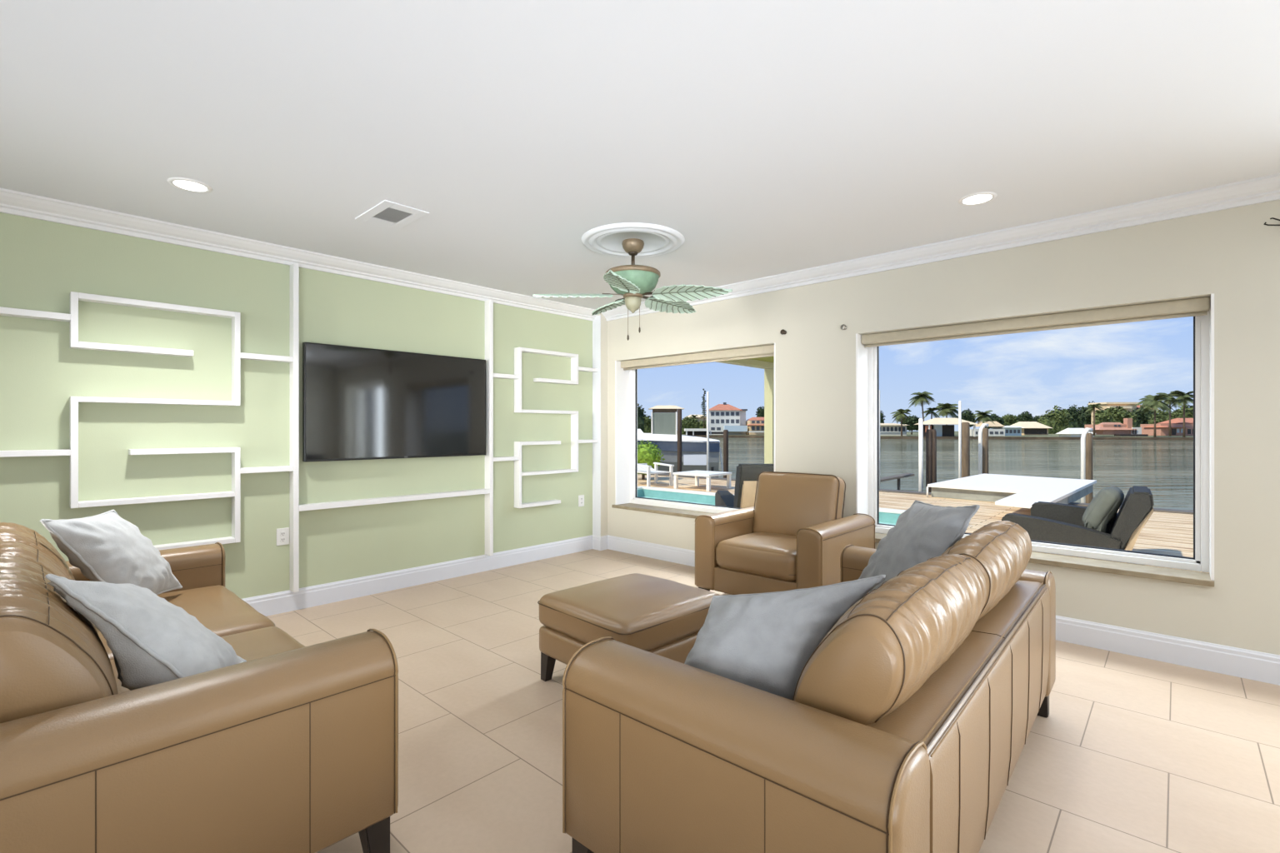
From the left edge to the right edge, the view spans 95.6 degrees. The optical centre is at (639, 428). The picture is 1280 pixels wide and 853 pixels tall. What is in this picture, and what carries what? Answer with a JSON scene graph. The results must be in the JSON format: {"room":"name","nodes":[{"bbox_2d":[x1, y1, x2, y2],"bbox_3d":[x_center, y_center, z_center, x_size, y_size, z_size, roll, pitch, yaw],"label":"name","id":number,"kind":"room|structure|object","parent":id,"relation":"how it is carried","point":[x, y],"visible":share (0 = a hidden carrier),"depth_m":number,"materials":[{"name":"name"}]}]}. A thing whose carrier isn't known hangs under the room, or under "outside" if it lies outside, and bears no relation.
{"room":"living room","nodes":[
{"label":"living room","id":0,"kind":"room"},
{"bbox_2d":[0,212,592,599],"bbox_3d":[-2.942,0.068,3.542,0.200,2.565,7.200,0,0,43],"label":"wall","id":1,"kind":"structure","parent":0,"point":[42,262],"depth_m":3.79,"materials":[{"name":"green paint"}]},
{"bbox_2d":[0,291,293,550],"bbox_3d":[-3.283,-0.007,2.963,0.085,1.465,2.686,0,0,43],"label":"shelf","id":2,"kind":"object","parent":1,"relation":"attached to","point":[72,317],"visible":0.98,"depth_m":3.41,"materials":[{"name":"white paint"}]},
{"bbox_2d":[276,527,289,545],"bbox_3d":[-2.427,0.735,3.945,0.009,0.116,0.076,0,0,43],"label":"wall outlet","id":3,"kind":"object","parent":1,"relation":"attached to","point":[282,534],"visible":1,"depth_m":3.94,"materials":[{"name":"white plastic"}]},
{"bbox_2d":[289,263,299,592],"bbox_3d":[-2.360,-0.004,3.961,0.085,2.225,0.033,0,0,43],"label":"trim","id":4,"kind":"structure","parent":1,"relation":"attached to","point":[293,268],"depth_m":3.93,"materials":[{"name":"white paint"}]},
{"bbox_2d":[0,188,597,320],"bbox_3d":[-2.830,-1.166,3.439,0.105,0.098,7.200,0,0,43],"label":"trim","id":5,"kind":"structure","parent":1,"relation":"attached to","point":[13,202],"depth_m":3.75,"materials":[{"name":"white paint"}]},
{"bbox_2d":[302,341,485,462],"bbox_3d":[-1.842,-0.182,4.521,0.085,0.824,1.424,0,0,43],"label":"television","id":6,"kind":"object","parent":1,"relation":"attached to","point":[359,403],"visible":1,"depth_m":4.39,"materials":[{"name":"black plastic"}]},
{"bbox_2d":[299,488,489,511],"bbox_3d":[-1.841,0.545,4.521,0.085,0.038,1.493,0,0,43],"label":"shelf","id":7,"kind":"object","parent":1,"relation":"attached to","point":[310,507],"visible":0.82,"depth_m":4.40,"materials":[{"name":"white paint"}]},
{"bbox_2d":[241,535,592,616],"bbox_3d":[-2.896,1.179,3.432,0.017,0.142,7.100,0,0,43],"label":"baseboard","id":8,"kind":"structure","parent":1,"relation":"attached to","point":[275,603],"depth_m":4.56,"materials":[{"name":"white paint"}]},
{"bbox_2d":[485,300,493,555],"bbox_3d":[-1.323,-0.004,5.082,0.085,2.225,0.034,0,0,43],"label":"trim","id":9,"kind":"structure","parent":1,"relation":"attached to","point":[488,304],"depth_m":5.06,"materials":[{"name":"white paint"}]},
{"bbox_2d":[493,347,598,508],"bbox_3d":[-0.887,-0.007,5.553,0.085,1.465,1.250,0,0,43],"label":"shelf","id":10,"kind":"object","parent":1,"relation":"attached to","point":[575,368],"visible":0.98,"depth_m":5.44,"materials":[{"name":"white paint"}]},
{"bbox_2d":[0,0,1279,309],"bbox_3d":[-0.112,-1.290,1.006,7.800,0.150,7.720,0,0,43],"label":"ceiling","id":11,"kind":"structure","parent":0,"point":[775,137],"depth_m":2.28,"materials":[{"name":"white paint"}]},
{"bbox_2d":[166,177,212,193],"bbox_3d":[-2.244,-1.212,2.897,0.180,0.006,0.180,0,0,43],"label":"recessed light","id":12,"kind":"object","parent":11,"relation":"in","point":[186,184],"visible":1,"depth_m":2.89,"materials":[{"name":"white paint"}]},
{"bbox_2d":[355,200,429,229],"bbox_3d":[-1.415,-1.211,3.308,0.400,0.008,0.250,0,0,43],"label":"ceiling vent","id":13,"kind":"object","parent":11,"relation":"in","point":[389,214],"visible":1,"depth_m":3.29,"materials":[{"name":"metal"}]},
{"bbox_2d":[373,207,410,223],"bbox_3d":[-1.408,-1.211,3.301,0.216,0.007,0.136,0,0,43],"label":"grille","id":14,"kind":"object","parent":13,"relation":"attached to","point":[389,215],"depth_m":3.30,"materials":[{"name":"grey"}]},
{"bbox_2d":[533,238,732,340],"bbox_3d":[-0.020,-0.892,3.803,1.191,0.634,1.180,0,0,43],"label":"ceiling fan","id":15,"kind":"object","parent":11,"relation":"hanging from","point":[632,282],"visible":1,"depth_m":3.69,"materials":[{"name":"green metal"}]},
{"bbox_2d":[581,222,684,258],"bbox_3d":[-0.045,-1.203,3.757,0.666,0.024,0.666,0,0,43],"label":"ceiling medallion","id":16,"kind":"object","parent":11,"relation":"attached to","point":[658,240],"visible":0.94,"depth_m":3.68,"materials":[{"name":"white paint"}]},
{"bbox_2d":[958,191,997,205],"bbox_3d":[1.783,-1.212,3.067,0.180,0.006,0.180,0,0,43],"label":"recessed light","id":17,"kind":"object","parent":11,"relation":"in","point":[977,198],"visible":1,"depth_m":3.06,"materials":[{"name":"white paint"}]},
{"bbox_2d":[266,549,1279,852],"bbox_3d":[-0.153,1.300,0.961,7.400,0.100,7.200,0,0,43],"label":"floor","id":18,"kind":"structure","parent":0,"point":[1131,754],"depth_m":2.31,"materials":[{"name":"tile"}]},
{"bbox_2d":[0,522,398,852],"bbox_3d":[-1.817,0.808,2.093,2.230,0.885,0.924,0,0,43],"label":"leather sofa","id":19,"kind":"object","parent":18,"relation":"on","point":[292,747],"visible":0.93,"depth_m":1.39,"materials":[{"name":"brown"}]},
{"bbox_2d":[0,522,74,580],"bbox_3d":[-2.327,0.597,2.201,0.890,0.461,0.316,0,0,43],"label":"cushion","id":20,"kind":"object","parent":19,"relation":"on","point":[22,541],"depth_m":2.07,"materials":[{"name":"beige leather"}]},
{"bbox_2d":[0,553,118,723],"bbox_3d":[-1.671,0.596,1.591,0.890,0.461,0.319,0,0,43],"label":"cushion","id":21,"kind":"object","parent":19,"relation":"on","point":[52,657],"depth_m":1.33,"materials":[{"name":"beige leather"}]},
{"bbox_2d":[39,510,182,594],"bbox_3d":[-2.216,0.554,2.482,0.248,0.430,0.606,0,0,-14],"label":"throw pillow","id":22,"kind":"object","parent":19,"relation":"on","point":[107,547],"visible":0.77,"depth_m":2.37,"materials":[{"name":"grey fabric"}]},
{"bbox_2d":[45,574,246,690],"bbox_3d":[-1.413,0.576,1.719,0.402,0.402,0.381,0,0,-16],"label":"throw pillow","id":23,"kind":"object","parent":19,"relation":"on","point":[152,640],"visible":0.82,"depth_m":1.58,"materials":[{"name":"grey fabric"}]},
{"bbox_2d":[95,585,274,659],"bbox_3d":[-2.095,0.886,2.459,0.910,0.198,0.764,0,0,43],"label":"seat cushion","id":24,"kind":"object","parent":19,"relation":"on","point":[217,607],"depth_m":2.56,"materials":[{"name":"beige leather"}]},
{"bbox_2d":[110,626,304,694],"bbox_3d":[-1.430,0.885,1.844,0.910,0.199,0.764,0,0,43],"label":"seat cushion","id":25,"kind":"object","parent":19,"relation":"on","point":[250,643],"depth_m":2.17,"materials":[{"name":"beige leather"}]},
{"bbox_2d":[537,573,719,681],"bbox_3d":[-0.042,1.023,2.903,0.718,0.453,0.673,0,0,-44],"label":"leather ottoman","id":26,"kind":"object","parent":18,"relation":"on","point":[661,617],"visible":0.66,"depth_m":2.71,"materials":[{"name":"brown"}]},
{"bbox_2d":[695,471,874,594],"bbox_3d":[1.019,0.788,4.122,0.965,0.924,0.890,0,0,43],"label":"leather armchair","id":27,"kind":"object","parent":18,"relation":"on","point":[796,533],"visible":0.93,"depth_m":4.03,"materials":[{"name":"brown"}]},
{"bbox_2d":[715,532,796,581],"bbox_3d":[0.941,0.876,4.037,0.628,0.233,0.660,0,0,43],"label":"seat cushion","id":28,"kind":"object","parent":27,"relation":"on","point":[747,557],"depth_m":3.85,"materials":[{"name":"beige leather"}]},
{"bbox_2d":[752,471,845,535],"bbox_3d":[1.155,0.582,4.269,0.658,0.511,0.261,0,0,43],"label":"cushion","id":29,"kind":"object","parent":27,"relation":"on","point":[787,502],"depth_m":4.18,"materials":[{"name":"beige leather"}]},
{"bbox_2d":[562,520,1055,852],"bbox_3d":[0.801,0.807,2.065,0.894,0.886,2.071,0,0,42],"label":"leather sofa","id":30,"kind":"object","parent":18,"relation":"on","point":[907,728],"visible":0.97,"depth_m":1.34,"materials":[{"name":"brown"}]},
{"bbox_2d":[684,575,885,700],"bbox_3d":[0.352,0.584,1.599,0.574,0.402,0.245,0,0,33],"label":"throw pillow","id":31,"kind":"object","parent":30,"relation":"on","point":[764,642],"visible":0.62,"depth_m":1.53,"materials":[{"name":"grey fabric"}]},
{"bbox_2d":[792,554,986,725],"bbox_3d":[0.717,0.597,1.593,0.317,0.461,0.810,0,0,42],"label":"cushion","id":32,"kind":"object","parent":30,"relation":"on","point":[905,653],"depth_m":1.32,"materials":[{"name":"beige leather"}]},
{"bbox_2d":[857,500,979,593],"bbox_3d":[1.098,0.522,2.351,0.278,0.484,0.469,0,0,-2],"label":"throw pillow","id":33,"kind":"object","parent":30,"relation":"on","point":[923,532],"visible":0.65,"depth_m":2.28,"materials":[{"name":"grey fabric"}]},
{"bbox_2d":[940,520,1032,621],"bbox_3d":[1.262,0.595,2.200,0.320,0.462,0.810,0,0,42],"label":"cushion","id":34,"kind":"object","parent":30,"relation":"on","point":[1002,550],"depth_m":2.01,"materials":[{"name":"beige leather"}]},
{"bbox_2d":[643,430,1193,437],"bbox_3d":[73.114,2.050,203.644,327.637,2.200,276.931,0,0,43],"label":"ground","id":35,"kind":"structure","parent":0,"point":[956,433],"depth_m":124.20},
{"bbox_2d":[637,403,645,432],"bbox_3d":[-1.892,-2.950,165.040,7.349,10.748,4.126,0,0,0],"label":"broadleaf tree","id":36,"kind":"object","parent":35,"relation":"on","point":[640,412],"visible":0.24,"depth_m":164.29,"materials":[{"name":"green plant"}]},
{"bbox_2d":[643,414,651,432],"bbox_3d":[1.560,-1.340,185.082,7.792,7.129,4.221,0,0,0],"label":"broadleaf tree","id":37,"kind":"object","parent":35,"relation":"on","point":[647,422],"visible":0.44,"depth_m":184.06,"materials":[{"name":"green plant"}]},
{"bbox_2d":[681,416,699,434],"bbox_3d":[13.224,-0.744,155.920,6.204,5.178,2.590,0,0,0],"label":"broadleaf tree","id":38,"kind":"object","parent":35,"relation":"on","point":[687,422],"visible":0.73,"depth_m":155.34,"materials":[{"name":"green plant"}]},
{"bbox_2d":[700,389,706,428],"bbox_3d":[17.569,-4.896,160.047,2.007,12.292,1.949,0,0,0],"label":"conifer","id":39,"kind":"object","parent":35,"relation":"on","point":[704,416],"visible":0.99,"depth_m":159.88,"materials":[{"name":"green plant"}]},
{"bbox_2d":[709,402,747,434],"bbox_3d":[22.111,-2.546,148.150,10.060,8.278,8.700,0,0,0],"label":"house","id":40,"kind":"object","parent":35,"relation":"on","point":[723,417],"visible":0.94,"depth_m":146.00,"materials":[{"name":"white paint"}]},
{"bbox_2d":[745,417,764,434],"bbox_3d":[29.867,-0.647,145.200,6.774,4.413,7.600,0,0,0],"label":"house","id":41,"kind":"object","parent":35,"relation":"on","point":[755,425],"visible":0.63,"depth_m":143.00,"materials":[{"name":"paint"}]},
{"bbox_2d":[880,423,918,435],"bbox_3d":[55.306,0.202,129.900,11.392,2.756,8.200,0,0,0],"label":"house","id":42,"kind":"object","parent":35,"relation":"on","point":[886,429],"visible":0.62,"depth_m":128.00,"materials":[{"name":"white paint"}]},
{"bbox_2d":[890,409,911,436],"bbox_3d":[55.756,-0.916,124.099,4.330,6.561,4.561,0,0,0],"label":"palm tree","id":43,"kind":"object","parent":35,"relation":"on","point":[900,415],"visible":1,"depth_m":123.85,"materials":[{"name":"green plant"}]},
{"bbox_2d":[898,415,919,434],"bbox_3d":[65.446,-0.903,139.899,6.002,4.729,2.681,0,0,0],"label":"broadleaf tree","id":44,"kind":"object","parent":35,"relation":"on","point":[912,421],"visible":0.74,"depth_m":139.28,"materials":[{"name":"green plant"}]},
{"bbox_2d":[907,391,934,421],"bbox_3d":[60.294,-3.177,123.880,5.903,9.685,5.106,0,0,0],"label":"palm tree","id":45,"kind":"object","parent":35,"relation":"on","point":[923,397],"visible":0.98,"depth_m":123.88,"materials":[{"name":"green plant"}]},
{"bbox_2d":[921,407,940,419],"bbox_3d":[64.224,-1.660,128.050,4.131,5.978,3.908,0,0,0],"label":"palm tree","id":46,"kind":"object","parent":35,"relation":"on","point":[930,411],"visible":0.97,"depth_m":127.50,"materials":[{"name":"green plant"}]},
{"bbox_2d":[685,435,1193,439],"bbox_3d":[40.670,2.390,127.166,198.168,1.520,121.082,0,0,43],"label":"seawall","id":47,"kind":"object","parent":35,"relation":"on","point":[700,436],"depth_m":113.48,"materials":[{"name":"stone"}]},
{"bbox_2d":[935,403,958,418],"bbox_3d":[71.133,-2.255,134.093,6.497,7.264,6.618,0,0,0],"label":"palm tree","id":48,"kind":"object","parent":35,"relation":"on","point":[947,409],"visible":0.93,"depth_m":132.68,"materials":[{"name":"green plant"}]},
{"bbox_2d":[957,408,976,427],"bbox_3d":[78.795,-1.729,140.066,4.601,6.365,2.498,0,0,0],"label":"broadleaf tree","id":49,"kind":"object","parent":35,"relation":"on","point":[967,416],"visible":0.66,"depth_m":139.38,"materials":[{"name":"green plant"}]},
{"bbox_2d":[971,410,994,424],"bbox_3d":[70.614,-1.069,119.649,4.467,5.346,4.326,0,0,0],"label":"palm tree","id":50,"kind":"object","parent":35,"relation":"on","point":[982,417],"visible":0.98,"depth_m":119.07,"materials":[{"name":"green plant"}]},
{"bbox_2d":[984,413,1004,429],"bbox_3d":[100.535,-1.435,164.970,6.103,5.786,3.269,0,0,0],"label":"broadleaf tree","id":51,"kind":"object","parent":35,"relation":"on","point":[995,418],"visible":0.5,"depth_m":164.07,"materials":[{"name":"green plant"}]},
{"bbox_2d":[970,421,1022,435],"bbox_3d":[76.629,0.151,126.400,11.570,3.471,5.200,0,0,0],"label":"house","id":52,"kind":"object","parent":35,"relation":"on","point":[998,429],"visible":0.7,"depth_m":124.61,"materials":[{"name":"white paint"}]},
{"bbox_2d":[999,414,1016,425],"bbox_3d":[116.012,-1.597,181.964,7.894,6.124,3.770,0,0,0],"label":"broadleaf tree","id":53,"kind":"object","parent":35,"relation":"on","point":[1009,420],"visible":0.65,"depth_m":181.08,"materials":[{"name":"green plant"}]},
{"bbox_2d":[1015,410,1035,422],"bbox_3d":[109.623,-1.794,165.035,5.302,6.498,2.850,0,0,0],"label":"broadleaf tree","id":54,"kind":"object","parent":35,"relation":"on","point":[1023,417],"visible":0.6,"depth_m":164.39,"materials":[{"name":"green plant"}]},
{"bbox_2d":[1010,421,1051,434],"bbox_3d":[89.815,0.114,134.500,6.821,3.411,7.000,0,0,0],"label":"house","id":55,"kind":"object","parent":35,"relation":"on","point":[1028,427],"visible":0.77,"depth_m":132.00,"materials":[{"name":"paint"}]},
{"bbox_2d":[1036,405,1074,434],"bbox_3d":[107.712,-1.915,150.154,9.083,8.423,3.876,0,0,0],"label":"broadleaf tree","id":56,"kind":"object","parent":35,"relation":"on","point":[1059,421],"visible":0.85,"depth_m":149.17,"materials":[{"name":"green plant"}]},
{"bbox_2d":[1055,428,1095,436],"bbox_3d":[87.421,0.874,116.500,5.329,1.948,4.000,0,0,0],"label":"shed","id":57,"kind":"object","parent":35,"relation":"on","point":[1068,432],"visible":0.68,"depth_m":115.75,"materials":[{"name":"white paint"}]},
{"bbox_2d":[1067,405,1085,428],"bbox_3d":[123.720,-2.520,165.983,6.755,9.047,3.198,0,0,0],"label":"broadleaf tree","id":58,"kind":"object","parent":35,"relation":"on","point":[1078,418],"visible":0.56,"depth_m":165.20,"materials":[{"name":"green plant"}]},
{"bbox_2d":[1077,400,1094,428],"bbox_3d":[159.994,-3.470,204.889,12.211,12.730,5.224,0,0,0],"label":"broadleaf tree","id":59,"kind":"object","parent":35,"relation":"on","point":[1087,417],"visible":0.14,"depth_m":203.84,"materials":[{"name":"green plant"}]},
{"bbox_2d":[1085,403,1104,435],"bbox_3d":[89.049,-1.777,114.045,3.243,6.314,3.332,0,0,0],"label":"palm tree","id":60,"kind":"object","parent":35,"relation":"on","point":[1092,407],"visible":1,"depth_m":113.90,"materials":[{"name":"green plant"}]},
{"bbox_2d":[1092,405,1137,427],"bbox_3d":[114.660,-2.003,140.097,10.699,6.972,4.246,0,0,0],"label":"broadleaf tree","id":61,"kind":"object","parent":35,"relation":"on","point":[1112,414],"visible":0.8,"depth_m":139.14,"materials":[{"name":"green plant"}]},
{"bbox_2d":[1085,418,1148,436],"bbox_3d":[98.223,-0.196,120.750,9.224,3.843,6.500,0,0,0],"label":"house","id":62,"kind":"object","parent":35,"relation":"on","point":[1117,429],"visible":0.94,"depth_m":118.99,"materials":[{"name":"paint"}]},
{"bbox_2d":[1088,402,1158,424],"bbox_3d":[149.313,-3.032,178.600,16.675,9.904,8.000,0,0,0],"label":"house","id":63,"kind":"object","parent":35,"relation":"on","point":[1127,406],"visible":0.22,"depth_m":175.98,"materials":[{"name":"paint"}]},
{"bbox_2d":[1130,405,1154,427],"bbox_3d":[135.283,-2.090,155.869,9.882,8.845,4.278,0,0,0],"label":"broadleaf tree","id":64,"kind":"object","parent":35,"relation":"on","point":[1142,418],"visible":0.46,"depth_m":154.96,"materials":[{"name":"green plant"}]},
{"bbox_2d":[1134,394,1174,437],"bbox_3d":[99.499,-2.519,112.070,5.853,8.403,5.580,0,0,0],"label":"palm tree","id":65,"kind":"object","parent":35,"relation":"on","point":[1149,402],"visible":1,"depth_m":111.56,"materials":[{"name":"green plant"}]},
{"bbox_2d":[1146,409,1177,424],"bbox_3d":[127.776,-1.687,141.783,6.943,6.735,3.167,0,0,0],"label":"broadleaf tree","id":66,"kind":"object","parent":35,"relation":"on","point":[1163,416],"visible":0.44,"depth_m":141.16,"materials":[{"name":"green plant"}]},
{"bbox_2d":[1140,418,1193,435],"bbox_3d":[115.147,-0.377,124.400,12.084,3.765,7.200,0,0,0],"label":"house","id":67,"kind":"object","parent":35,"relation":"on","point":[1177,424],"visible":0.74,"depth_m":122.11,"materials":[{"name":"pink paint"}]},
{"bbox_2d":[1155,392,1185,436],"bbox_3d":[108.559,-2.989,119.095,5.037,9.174,5.007,0,0,0],"label":"palm tree","id":68,"kind":"object","parent":35,"relation":"on","point":[1167,402],"visible":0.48,"depth_m":118.87,"materials":[{"name":"green plant"}]},
{"bbox_2d":[1170,390,1193,437],"bbox_3d":[104.114,-2.814,110.836,5.156,8.968,5.066,0,0,0],"label":"palm tree","id":69,"kind":"object","parent":35,"relation":"on","point":[1184,397],"visible":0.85,"depth_m":110.83,"materials":[{"name":"green plant"}]},
{"bbox_2d":[1170,405,1193,418],"bbox_3d":[156.242,-2.800,165.125,12.042,8.566,4.839,0,0,0],"label":"broadleaf tree","id":70,"kind":"object","parent":35,"relation":"on","point":[1188,411],"visible":0.27,"depth_m":164.31,"materials":[{"name":"green plant"}]},
{"bbox_2d":[637,474,1209,573],"bbox_3d":[1.145,2.050,10.756,28.000,1.400,8.300,0,0,43],"label":"deck","id":71,"kind":"structure","parent":0,"point":[1165,533],"depth_m":9.12,"materials":[{"name":"brown wood"}]},
{"bbox_2d":[637,440,664,479],"bbox_3d":[0.092,0.822,15.404,1.112,1.056,1.091,0,0,-27],"label":"round bush","id":72,"kind":"object","parent":71,"relation":"on","point":[647,453],"visible":0.54,"depth_m":15.05,"materials":[{"name":"green plant"}]},
{"bbox_2d":[637,462,674,486],"bbox_3d":[0.181,1.091,13.966,0.740,0.518,1.126,0,0,-35],"label":"garden chair","id":73,"kind":"object","parent":71,"relation":"on","point":[642,467],"visible":0.78,"depth_m":13.72,"materials":[{"name":"white wood"}]},
{"bbox_2d":[673,470,731,491],"bbox_3d":[1.410,1.170,13.100,0.980,0.360,0.920,0,0,41],"label":"garden table","id":74,"kind":"object","parent":71,"relation":"on","point":[708,474],"visible":1,"depth_m":12.99,"materials":[{"name":"white wood"}]},
{"bbox_2d":[715,356,774,464],"bbox_3d":[1.387,0.190,6.752,1.315,2.320,2.711,0,0,43],"label":"porch","id":75,"kind":"object","parent":71,"relation":"on","point":[767,363],"visible":0.24,"depth_m":8.03,"materials":[{"name":"beige paint"}]},
{"bbox_2d":[715,464,774,508],"bbox_3d":[1.421,0.865,6.835,0.840,0.970,1.476,0,0,-2],"label":"lounge","id":76,"kind":"object","parent":71,"relation":"on","point":[747,475],"visible":0.19,"depth_m":6.13,"materials":[{"name":"fabric"}]},
{"bbox_2d":[637,485,906,534],"bbox_3d":[1.680,1.577,10.097,6.580,0.545,2.300,0,0,43],"label":"swimming pool","id":77,"kind":"object","parent":71,"relation":"in","point":[887,516],"visible":0.19,"depth_m":11.98,"materials":[{"name":"liquid"}]},
{"bbox_2d":[880,473,914,489],"bbox_3d":[6.605,1.713,15.200,1.009,1.075,0.350,0,0,0],"label":"table","id":78,"kind":"object","parent":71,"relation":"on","point":[905,475],"visible":0.45,"depth_m":15.09,"materials":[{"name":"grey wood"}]},
{"bbox_2d":[638,473,1193,514],"bbox_3d":[3.826,1.365,13.800,28.200,0.090,0.310,0,0,43],"label":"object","id":79,"kind":"structure","parent":71,"relation":"on","point":[1157,510],"depth_m":11.93,"materials":[{"name":"stone"}]},
{"bbox_2d":[926,473,1096,508],"bbox_3d":[7.044,1.225,11.197,2.360,0.250,6.200,0,0,43],"label":"outdoor table","id":80,"kind":"object","parent":71,"relation":"on","point":[1023,492],"visible":0.84,"depth_m":10.99,"materials":[{"name":"beige"}]},
{"bbox_2d":[1001,485,1154,563],"bbox_3d":[4.676,0.983,6.242,1.250,0.735,0.840,0,0,40],"label":"lounge","id":81,"kind":"object","parent":71,"relation":"on","point":[1047,522],"visible":0.59,"depth_m":5.92,"materials":[{"name":"fabric"}]},
{"bbox_2d":[1082,485,1124,533],"bbox_3d":[4.842,0.867,6.068,0.331,0.519,0.480,0,0,43],"label":"cushion","id":82,"kind":"object","parent":81,"relation":"on","point":[1103,508],"visible":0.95,"depth_m":5.91,"materials":[{"name":"fabric"}]},
{"bbox_2d":[597,200,1279,655],"bbox_3d":[2.367,0.068,3.684,7.800,2.565,0.420,0,0,43],"label":"wall","id":83,"kind":"structure","parent":0,"point":[1231,255],"depth_m":3.34,"materials":[{"name":"beige paint"}]},
{"bbox_2d":[592,315,600,536],"bbox_3d":[-0.449,-0.007,6.002,0.118,2.315,0.004,0,0,43],"label":"trim","id":84,"kind":"structure","parent":83,"relation":"attached to","point":[597,322],"depth_m":5.99,"materials":[{"name":"white paint"}]},
{"bbox_2d":[611,343,775,519],"bbox_3d":[0.493,0.059,5.427,1.865,1.507,0.288,0,0,43],"label":"window","id":85,"kind":"structure","parent":83,"relation":"in","point":[626,382],"depth_m":5.99,"materials":[{"name":"white plastic"}]},
{"bbox_2d":[620,345,774,370],"bbox_3d":[0.491,-0.648,5.407,1.812,0.092,0.090,0,0,43],"label":"roller shade","id":86,"kind":"object","parent":85,"relation":"attached to","point":[768,350],"visible":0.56,"depth_m":5.29,"materials":[{"name":"fabric"}]},
{"bbox_2d":[592,535,1279,685],"bbox_3d":[1.536,1.179,4.221,5.450,0.142,0.121,0,0,43],"label":"baseboard","id":87,"kind":"structure","parent":83,"relation":"attached to","point":[1239,662],"depth_m":3.16,"materials":[{"name":"white paint"}]},
{"bbox_2d":[601,173,1279,320],"bbox_3d":[2.257,-1.166,3.565,7.400,0.098,0.105,0,0,43],"label":"trim","id":88,"kind":"structure","parent":83,"relation":"attached to","point":[1263,189],"depth_m":3.49,"materials":[{"name":"white paint"}]},
{"bbox_2d":[855,293,1214,587],"bbox_3d":[2.341,0.059,3.717,1.894,1.507,0.288,0,0,43],"label":"window","id":89,"kind":"structure","parent":83,"relation":"in","point":[867,358],"depth_m":3.25,"materials":[{"name":"white plastic"}]},
{"bbox_2d":[861,296,1209,347],"bbox_3d":[2.339,-0.648,3.697,1.841,0.092,0.090,0,0,43],"label":"roller shade","id":90,"kind":"object","parent":89,"relation":"attached to","point":[1198,306],"visible":1,"depth_m":3.51,"materials":[{"name":"fabric"}]},
{"bbox_2d":[705,437,1193,510],"bbox_3d":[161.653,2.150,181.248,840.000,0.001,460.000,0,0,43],"label":"water","id":91,"kind":"object","parent":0,"point":[1164,467],"depth_m":39.31,"materials":[{"name":"liquid"}]},
{"bbox_2d":[648,405,684,413],"bbox_3d":[2.713,-0.702,60.300,3.704,3.402,2.600,0,0,0],"label":"shelter","id":92,"kind":"object","parent":91,"relation":"on","point":[657,408],"visible":0.51,"depth_m":59.20,"materials":[{"name":"white paint"}]},
{"bbox_2d":[677,409,681,472],"bbox_3d":[1.214,0.974,17.800,0.154,3.152,0.151,0,0,43],"label":"piling","id":93,"kind":"object","parent":91,"relation":"in","point":[679,411],"visible":0.66,"depth_m":17.73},
{"bbox_2d":[637,411,723,477],"bbox_3d":[0.270,0.551,19.555,5.009,2.187,2.160,0,0,4],"label":"motorboat","id":94,"kind":"object","parent":91,"relation":"on","point":[663,434],"visible":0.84,"depth_m":18.54,"materials":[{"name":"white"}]},
{"bbox_2d":[684,428,723,435],"bbox_3d":[15.585,1.285,142.000,9.311,2.530,4.000,0,0,0],"label":"boathouse","id":95,"kind":"object","parent":91,"relation":"on","point":[688,431],"visible":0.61,"depth_m":140.51,"materials":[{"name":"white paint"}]},
{"bbox_2d":[706,391,709,470],"bbox_3d":[2.047,0.527,17.500,0.068,3.285,0.068,0,0,43],"label":"pole","id":96,"kind":"object","parent":91,"relation":"on","point":[707,392],"visible":0.79,"depth_m":17.48,"materials":[{"name":"beige"}]},
{"bbox_2d":[723,430,728,478],"bbox_3d":[2.587,1.293,17.500,0.161,2.515,0.157,0,0,43],"label":"piling","id":97,"kind":"object","parent":91,"relation":"in","point":[725,432],"visible":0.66,"depth_m":17.43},
{"bbox_2d":[918,418,923,491],"bbox_3d":[6.240,0.970,12.900,0.092,2.400,0.092,0,0,43],"label":"pole","id":98,"kind":"object","parent":91,"relation":"on","point":[920,420],"visible":0.79,"depth_m":12.87,"materials":[{"name":"beige"}]},
{"bbox_2d":[925,429,936,492],"bbox_3d":[6.522,1.284,13.000,0.232,2.532,0.127,0,0,0],"label":"piling","id":99,"kind":"object","parent":91,"relation":"in","point":[931,435],"visible":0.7,"depth_m":12.95,"materials":[{"name":"wood"}]},
{"bbox_2d":[914,418,976,436],"bbox_3d":[63.204,-0.026,120.000,10.591,4.356,6.000,0,0,0],"label":"house","id":100,"kind":"structure","parent":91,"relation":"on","point":[943,427],"depth_m":119.66,"materials":[{"name":"grey"}]},
{"bbox_2d":[958,400,961,478],"bbox_3d":[8.820,0.701,16.000,0.072,2.937,0.072,0,0,43],"label":"pole","id":101,"kind":"object","parent":91,"relation":"on","point":[959,402],"visible":0.79,"depth_m":15.97,"materials":[{"name":"beige"}]},
{"bbox_2d":[961,422,969,477],"bbox_3d":[9.305,1.184,16.600,0.237,2.732,0.231,0,0,43],"label":"piling","id":102,"kind":"object","parent":91,"relation":"in","point":[965,426],"visible":0.59,"depth_m":16.51,"materials":[{"name":"wood"}]},
{"bbox_2d":[978,423,988,474],"bbox_3d":[10.008,1.199,16.901,0.252,2.703,0.242,0,0,43],"label":"piling","id":103,"kind":"object","parent":91,"relation":"in","point":[983,432],"visible":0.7,"depth_m":16.84,"materials":[{"name":"beige"}]},
{"bbox_2d":[1080,427,1093,503],"bbox_3d":[11.704,1.263,15.200,0.252,2.573,0.242,0,0,43],"label":"piling","id":104,"kind":"object","parent":91,"relation":"in","point":[1086,438],"visible":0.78,"depth_m":15.14,"materials":[{"name":"beige"}]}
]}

